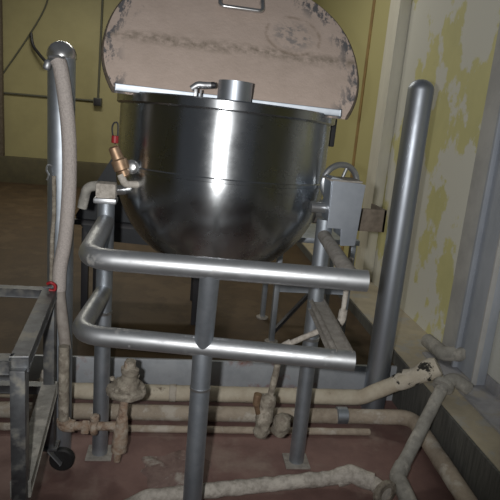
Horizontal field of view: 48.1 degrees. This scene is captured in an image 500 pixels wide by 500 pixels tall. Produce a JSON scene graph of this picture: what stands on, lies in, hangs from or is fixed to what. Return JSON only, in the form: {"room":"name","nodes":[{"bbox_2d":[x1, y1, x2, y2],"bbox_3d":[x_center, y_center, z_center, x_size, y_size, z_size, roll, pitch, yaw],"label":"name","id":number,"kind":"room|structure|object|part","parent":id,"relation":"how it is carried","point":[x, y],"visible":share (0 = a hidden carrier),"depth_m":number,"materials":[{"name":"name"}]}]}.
{"room":"commercial kitchen","nodes":[
{"label":"commercial kitchen","id":0,"kind":"room"},
{"bbox_2d":[2,0,120,162],"bbox_3d":[-3.082,-2.582,8.201,7.725,3.600,0.150,3,14,-7],"label":"wall","id":1,"kind":"structure","parent":0,"point":[76,23],"depth_m":8.15,"materials":[{"name":"yellow paint"}]},
{"bbox_2d":[0,0,4,155],"bbox_3d":[-3.644,-2.726,7.954,0.245,2.900,0.100,3,14,-7],"label":"wall post","id":2,"kind":"object","parent":1,"relation":"attached to","point":[2,130],"visible":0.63,"depth_m":8.05,"materials":[{"name":"yellow paint"}]},
{"bbox_2d":[4,0,47,72],"bbox_3d":[-3.319,-2.988,7.977,0.928,1.689,0.024,3,14,-7],"label":"cable","id":3,"kind":"object","parent":1,"relation":"attached to","point":[39,18],"visible":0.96,"depth_m":7.98,"materials":[{"name":"grey plastic"}]},
{"bbox_2d":[29,33,45,61],"bbox_3d":[-3.009,-2.870,7.950,0.290,0.400,0.055,9,14,17],"label":"cable","id":4,"kind":"object","parent":3,"relation":"hanging from","point":[31,34],"visible":0.91,"depth_m":7.94,"materials":[{"name":"grey metal"}]},
{"bbox_2d":[4,92,92,101],"bbox_3d":[-3.158,-2.256,8.182,1.770,0.034,0.032,3,14,-7],"label":"conduit","id":5,"kind":"object","parent":1,"relation":"attached to","point":[9,93],"visible":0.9,"depth_m":8.17,"materials":[{"name":"grey metal"}]},
{"bbox_2d":[0,156,107,186],"bbox_3d":[-3.264,-1.179,8.401,7.575,0.400,0.130,3,14,-7],"label":"baseboard","id":6,"kind":"structure","parent":1,"relation":"attached to","point":[13,169],"depth_m":8.34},
{"bbox_2d":[93,97,101,105],"bbox_3d":[-2.251,-2.188,8.279,0.120,0.120,0.108,3,14,-7],"label":"junction box","id":7,"kind":"object","parent":1,"relation":"attached to","point":[96,101],"visible":1,"depth_m":8.23,"materials":[{"name":"grey"}]},
{"bbox_2d":[97,0,103,97],"bbox_3d":[-2.153,-3.082,8.089,0.075,1.779,0.032,3,14,-7],"label":"conduit","id":8,"kind":"object","parent":1,"relation":"attached to","point":[102,1],"visible":0.86,"depth_m":8.11,"materials":[{"name":"grey metal"}]},
{"bbox_2d":[0,358,442,404],"bbox_3d":[-0.416,0.600,2.762,2.759,0.329,0.191,4,14,-5],"label":"pipe","id":9,"kind":"object","parent":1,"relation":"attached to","point":[428,369],"visible":0.63,"depth_m":2.82,"materials":[{"name":"beige metal"}]},
{"bbox_2d":[295,242,499,499],"bbox_3d":[0.666,0.402,4.436,0.012,0.286,9.400,3,14,-7],"label":"trim","id":10,"kind":"structure","parent":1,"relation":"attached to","point":[481,475],"depth_m":2.47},
{"bbox_2d":[0,182,394,365],"bbox_3d":[-2.971,-0.258,5.700,7.562,0.100,6.230,3,14,-7],"label":"floor","id":11,"kind":"structure","parent":0,"point":[148,302],"depth_m":3.96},
{"bbox_2d":[74,159,198,324],"bbox_3d":[-0.657,-0.132,3.530,0.832,1.079,0.588,3,14,-7],"label":"table","id":12,"kind":"object","parent":11,"relation":"on","point":[124,232],"visible":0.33,"depth_m":3.26,"materials":[{"name":"metal"}]},
{"bbox_3d":[-0.984,0.146,3.339,0.040,0.573,0.040,3,14,-7],"label":"leg","id":13,"kind":"part","parent":12,"relation":"part of","materials":[{"name":"grey metal"}]},
{"bbox_3d":[-1.036,0.034,3.782,0.040,0.573,0.040,3,14,-7],"label":"leg","id":14,"kind":"part","parent":12,"relation":"part of","materials":[{"name":"grey metal"}]},
{"bbox_2d":[75,159,147,244],"bbox_3d":[-0.629,-0.371,3.493,0.795,0.594,0.550,3,14,-7],"label":"pipe","id":15,"kind":"object","parent":12,"relation":"in","point":[131,236],"depth_m":3.23,"materials":[{"name":"metal"}]},
{"bbox_3d":[-0.377,0.072,3.868,0.040,0.573,0.040,3,14,-7],"label":"leg","id":16,"kind":"part","parent":12,"relation":"part of","materials":[{"name":"grey metal"}]},
{"bbox_3d":[-0.326,0.184,3.425,0.040,0.573,0.040,3,14,-7],"label":"leg","id":17,"kind":"part","parent":12,"relation":"part of","materials":[{"name":"grey metal"}]},
{"bbox_2d":[0,354,396,400],"bbox_3d":[-1.389,0.632,2.865,4.462,0.226,0.020,3,14,-7],"label":"curb","id":18,"kind":"structure","parent":11,"relation":"attached to","point":[164,371],"depth_m":3.00,"materials":[{"name":"grey concrete"}]},
{"bbox_2d":[256,223,359,342],"bbox_3d":[0.338,0.194,3.464,0.500,0.650,0.480,3,14,-7],"label":"stand","id":19,"kind":"object","parent":11,"relation":"on","point":[308,236],"visible":0.3,"depth_m":3.29,"materials":[{"name":"metal"}]},
{"bbox_3d":[0.107,0.143,3.632,0.030,0.610,0.045,3,14,-7],"label":"leg","id":20,"kind":"part","parent":19,"relation":"part of","materials":[{"name":"metal"}]},
{"bbox_3d":[0.152,0.241,3.247,0.030,0.610,0.045,3,14,-7],"label":"leg","id":21,"kind":"part","parent":19,"relation":"part of","materials":[{"name":"metal"}]},
{"bbox_3d":[0.359,0.227,3.288,0.426,0.056,0.026,3,14,-7],"label":"cross rail","id":22,"kind":"part","parent":19,"relation":"part of","materials":[{"name":"metal"}]},
{"bbox_3d":[0.523,0.167,3.686,0.030,0.610,0.045,3,14,-7],"label":"leg","id":23,"kind":"part","parent":19,"relation":"part of","materials":[{"name":"metal"}]},
{"bbox_3d":[0.568,0.265,3.301,0.030,0.610,0.045,3,14,-7],"label":"leg","id":24,"kind":"part","parent":19,"relation":"part of","materials":[{"name":"metal"}]},
{"bbox_2d":[0,397,454,499],"bbox_3d":[-1.204,1.171,1.284,4.482,0.080,3.370,3,14,-7],"label":"floor","id":25,"kind":"structure","parent":0,"point":[231,456],"depth_m":2.50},
{"bbox_2d":[0,285,74,499],"bbox_3d":[-1.075,0.582,1.893,0.940,0.795,0.699,3,14,-7],"label":"cart","id":26,"kind":"object","parent":25,"relation":"on","point":[28,439],"visible":0.98,"depth_m":1.83,"materials":[{"name":"grey metal"}]},
{"bbox_3d":[-1.022,0.296,1.505,0.738,0.050,0.050,3,14,-7],"label":"rail","id":27,"kind":"part","parent":26,"relation":"part of","materials":[{"name":"metal"}]},
{"bbox_3d":[-0.670,0.640,1.633,0.042,0.645,0.042,3,14,-7],"label":"leg","id":28,"kind":"part","parent":26,"relation":"part of","materials":[{"name":"metal"}]},
{"bbox_3d":[-1.181,0.530,2.187,0.738,0.042,0.042,3,14,-7],"label":"rail","id":29,"kind":"part","parent":26,"relation":"part of","materials":[{"name":"metal"}]},
{"bbox_3d":[-1.146,0.142,2.092,0.738,0.042,0.042,3,14,-7],"label":"rail","id":30,"kind":"part","parent":26,"relation":"part of","materials":[{"name":"metal"}]},
{"bbox_3d":[-0.703,0.241,1.849,0.050,0.050,0.627,2,14,-12],"label":"rail","id":31,"kind":"part","parent":26,"relation":"part of","materials":[{"name":"metal"}]},
{"bbox_3d":[-0.738,0.629,1.943,0.058,0.058,0.627,2,14,-12],"label":"rail","id":32,"kind":"part","parent":26,"relation":"part of","materials":[{"name":"grey metal"}]},
{"bbox_3d":[-0.794,0.486,2.220,0.042,0.645,0.042,3,14,-7],"label":"leg","id":33,"kind":"part","parent":26,"relation":"part of","materials":[{"name":"metal"}]},
{"bbox_2d":[46,281,56,290],"bbox_3d":[-0.745,0.138,2.103,0.038,0.045,0.016,3,14,-7],"label":"clip","id":34,"kind":"object","parent":26,"relation":"on","point":[49,282],"visible":1,"depth_m":2.10,"materials":[{"name":"red plastic"}]},
{"bbox_2d":[45,41,76,455],"bbox_3d":[-0.762,0.057,2.249,0.108,1.699,0.113,3,14,-7],"label":"post","id":35,"kind":"object","parent":25,"relation":"on","point":[62,48],"visible":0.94,"depth_m":2.12,"materials":[{"name":"metal"}]},
{"bbox_2d":[49,176,56,280],"bbox_3d":[-0.759,-0.072,2.155,0.026,0.426,0.018,3,14,-7],"label":"pipe","id":36,"kind":"object","parent":35,"relation":"attached to","point":[52,233],"visible":0.94,"depth_m":2.15,"materials":[{"name":"beige metal"}]},
{"bbox_2d":[43,55,76,348],"bbox_3d":[-0.719,-0.146,2.111,0.122,1.120,0.063,3,14,-7],"label":"hose","id":37,"kind":"object","parent":35,"relation":"attached to","point":[59,65],"visible":0.95,"depth_m":2.08,"materials":[{"name":"rubber"}]},
{"bbox_2d":[140,450,211,487],"bbox_3d":[-0.313,0.938,2.381,0.311,0.010,0.312,3,14,-7],"label":"crust","id":38,"kind":"object","parent":25,"relation":"on","point":[168,470],"visible":0.64,"depth_m":2.38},
{"bbox_2d":[0,422,370,435],"bbox_3d":[-0.594,0.838,2.631,2.400,0.036,0.036,3,14,-7],"label":"pipe","id":39,"kind":"object","parent":25,"relation":"on","point":[3,426],"visible":0.48,"depth_m":2.68,"materials":[{"name":"beige metal"}]},
{"bbox_2d":[72,181,369,499],"bbox_3d":[-0.192,0.407,2.081,1.039,1.198,0.692,4,14,-3],"label":"stand","id":40,"kind":"object","parent":25,"relation":"on","point":[97,251],"visible":0.98,"depth_m":1.82,"materials":[{"name":"metal"}]},
{"bbox_3d":[-0.658,0.889,2.454,0.110,0.009,0.110,3,14,-7],"label":"foot plate","id":41,"kind":"part","parent":40,"relation":"part of","materials":[{"name":"paint"}]},
{"bbox_2d":[56,344,146,462],"bbox_3d":[-0.596,0.628,2.242,0.353,0.491,0.166,3,14,-7],"label":"pipe","id":42,"kind":"object","parent":40,"relation":"attached to","point":[127,388],"visible":1,"depth_m":2.23,"materials":[{"name":"beige metal"}]},
{"bbox_2d":[90,413,98,423],"bbox_3d":[-0.623,0.689,2.249,0.036,0.062,0.040,3,14,-7],"label":"pipe fitting","id":43,"kind":"object","parent":42,"relation":"on","point":[94,418],"depth_m":2.24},
{"bbox_3d":[-0.610,0.345,2.322,0.066,1.117,0.066,3,14,-7],"label":"leg","id":44,"kind":"part","parent":40,"relation":"part of","materials":[{"name":"metal"}]},
{"bbox_3d":[-0.185,0.673,1.924,0.066,0.742,0.066,3,14,-7],"label":"leg","id":45,"kind":"part","parent":40,"relation":"part of","materials":[{"name":"metal"}]},
{"bbox_3d":[-0.217,0.295,1.892,1.098,0.066,0.415,12,15,25],"label":"rail","id":46,"kind":"part","parent":40,"relation":"part of","materials":[{"name":"metal"}]},
{"bbox_3d":[-0.215,0.023,1.778,1.119,0.066,0.465,13,15,28],"label":"rail","id":47,"kind":"part","parent":40,"relation":"part of","materials":[{"name":"metal"}]},
{"bbox_2d":[101,0,358,261],"bbox_3d":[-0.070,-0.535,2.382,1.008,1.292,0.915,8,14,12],"label":"kettle","id":48,"kind":"object","parent":40,"relation":"on","point":[230,110],"visible":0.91,"depth_m":2.13,"materials":[{"name":"metal"}]},
{"bbox_3d":[-0.063,-0.885,2.309,1.012,0.776,0.022,5,-30,-8],"label":"lid","id":49,"kind":"part","parent":48,"relation":"part of","materials":[{"name":"metal"}]},
{"bbox_3d":[-0.037,-1.037,2.361,0.197,0.107,0.040,5,-30,-8],"label":"lid handle","id":50,"kind":"part","parent":48,"relation":"part of","materials":[{"name":"metal"}]},
{"bbox_3d":[0.207,0.950,2.520,0.110,0.009,0.110,3,14,-7],"label":"foot plate","id":51,"kind":"part","parent":40,"relation":"part of","materials":[{"name":"paint"}]},
{"bbox_2d":[253,257,353,438],"bbox_3d":[0.207,0.412,2.268,0.369,0.786,0.096,2,14,-11],"label":"pipe","id":52,"kind":"object","parent":40,"relation":"attached to","point":[280,427],"visible":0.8,"depth_m":2.29,"materials":[{"name":"beige metal"}]},
{"bbox_3d":[0.029,0.625,2.272,0.037,0.096,0.037,3,14,-7],"label":"valve handle","id":53,"kind":"part","parent":52,"relation":"part of","materials":[{"name":"orange metal"}]},
{"bbox_3d":[0.128,0.728,2.327,0.079,0.104,0.075,14,16,32],"label":"strainer leg","id":54,"kind":"part","parent":52,"relation":"part of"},
{"bbox_3d":[0.255,0.411,2.389,0.066,1.107,0.066,3,14,-7],"label":"leg","id":55,"kind":"part","parent":40,"relation":"part of","materials":[{"name":"metal"}]},
{"bbox_3d":[0.290,0.288,2.078,0.074,0.063,0.553,4,14,-4],"label":"arm","id":56,"kind":"part","parent":40,"relation":"part of","materials":[{"name":"paint"}]},
{"bbox_3d":[0.305,0.014,1.984,0.053,0.061,0.600,4,14,-3],"label":"arm","id":57,"kind":"part","parent":40,"relation":"part of","materials":[{"name":"paint"}]},
{"bbox_2d":[309,162,386,245],"bbox_3d":[0.441,-0.193,2.275,0.428,0.312,0.192,-6,18,-38],"label":"tilt gearbox","id":58,"kind":"object","parent":40,"relation":"attached to","point":[341,206],"visible":1,"depth_m":2.16,"materials":[{"name":"metal"}]},
{"bbox_3d":[0.358,-0.274,2.175,0.130,0.008,0.125,3,14,-7],"label":"plate","id":59,"kind":"part","parent":58,"relation":"part of","materials":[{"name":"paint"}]},
{"bbox_3d":[0.365,-0.139,2.150,0.131,0.252,0.008,3,14,-7],"label":"plate","id":60,"kind":"part","parent":58,"relation":"part of","materials":[{"name":"grey metal"}]},
{"bbox_2d":[0,401,477,499],"bbox_3d":[-0.409,0.921,2.125,2.645,0.134,1.338,3,14,-7],"label":"pipe","id":61,"kind":"object","parent":25,"relation":"on","point":[450,475],"visible":0.7,"depth_m":2.72,"materials":[{"name":"metal"}]},
{"bbox_2d":[125,464,395,499],"bbox_3d":[0.041,0.952,2.229,1.117,0.113,0.182,2,14,-11],"label":"pipe","id":62,"kind":"object","parent":25,"relation":"on","point":[347,474],"visible":0.97,"depth_m":2.26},
{"bbox_2d":[361,79,433,408],"bbox_3d":[0.741,0.029,2.850,0.122,1.728,0.122,3,14,-7],"label":"post","id":63,"kind":"object","parent":25,"relation":"on","point":[420,93],"visible":0.96,"depth_m":2.77,"materials":[{"name":"metal"}]},
{"bbox_2d":[389,373,472,499],"bbox_3d":[0.785,0.826,2.454,0.205,0.395,0.763,13,16,29],"label":"pipe","id":64,"kind":"object","parent":25,"relation":"on","point":[443,386],"visible":0.98,"depth_m":2.47,"materials":[{"name":"beige metal"}]},
{"bbox_2d":[312,0,499,383],"bbox_3d":[1.182,-0.981,4.145,0.150,3.250,9.400,3,14,-7],"label":"wall","id":65,"kind":"structure","parent":0,"point":[450,44],"depth_m":3.53,"materials":[{"name":"yellow paint"}]},
{"bbox_2d":[341,0,375,249],"bbox_3d":[1.013,-1.381,5.046,0.016,2.930,0.070,3,14,-7],"label":"trim","id":66,"kind":"structure","parent":65,"relation":"attached to","point":[374,1],"depth_m":5.01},
{"bbox_2d":[355,0,411,280],"bbox_3d":[1.060,-1.189,4.296,0.095,2.940,0.220,3,14,-7],"label":"pillar","id":67,"kind":"structure","parent":65,"relation":"attached to","point":[399,12],"depth_m":4.28,"materials":[{"name":"white paint"}]},
{"bbox_2d":[302,243,499,470],"bbox_3d":[0.836,0.424,4.461,0.333,0.320,9.400,3,14,-7],"label":"trim","id":68,"kind":"structure","parent":65,"relation":"attached to","point":[407,344],"depth_m":3.03,"materials":[{"name":"paint"}]},
{"bbox_2d":[422,352,499,433],"bbox_3d":[1.200,0.866,1.948,0.168,0.077,2.660,3,14,-7],"label":"steel angle","id":69,"kind":"object","parent":68,"relation":"on","point":[485,399],"visible":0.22,"depth_m":2.69,"materials":[{"name":"grey metal"}]},
{"bbox_2d":[451,106,499,385],"bbox_3d":[1.247,-0.713,2.570,0.072,2.816,0.220,3,14,-7],"label":"steel column","id":70,"kind":"structure","parent":69,"relation":"on","point":[480,310],"depth_m":2.77,"materials":[{"name":"grey metal"}]},
{"bbox_2d":[421,334,465,361],"bbox_3d":[1.066,0.535,3.063,0.118,0.130,0.340,-1,15,-24],"label":"pipe","id":71,"kind":"object","parent":65,"relation":"attached to","point":[440,351],"visible":0.98,"depth_m":3.02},
{"bbox_2d":[442,23,499,345],"bbox_3d":[1.255,-0.763,2.807,0.035,2.830,0.220,3,14,-7],"label":"trim","id":72,"kind":"structure","parent":65,"relation":"attached to","point":[492,103],"depth_m":2.96,"materials":[{"name":"grey metal"}]}
]}

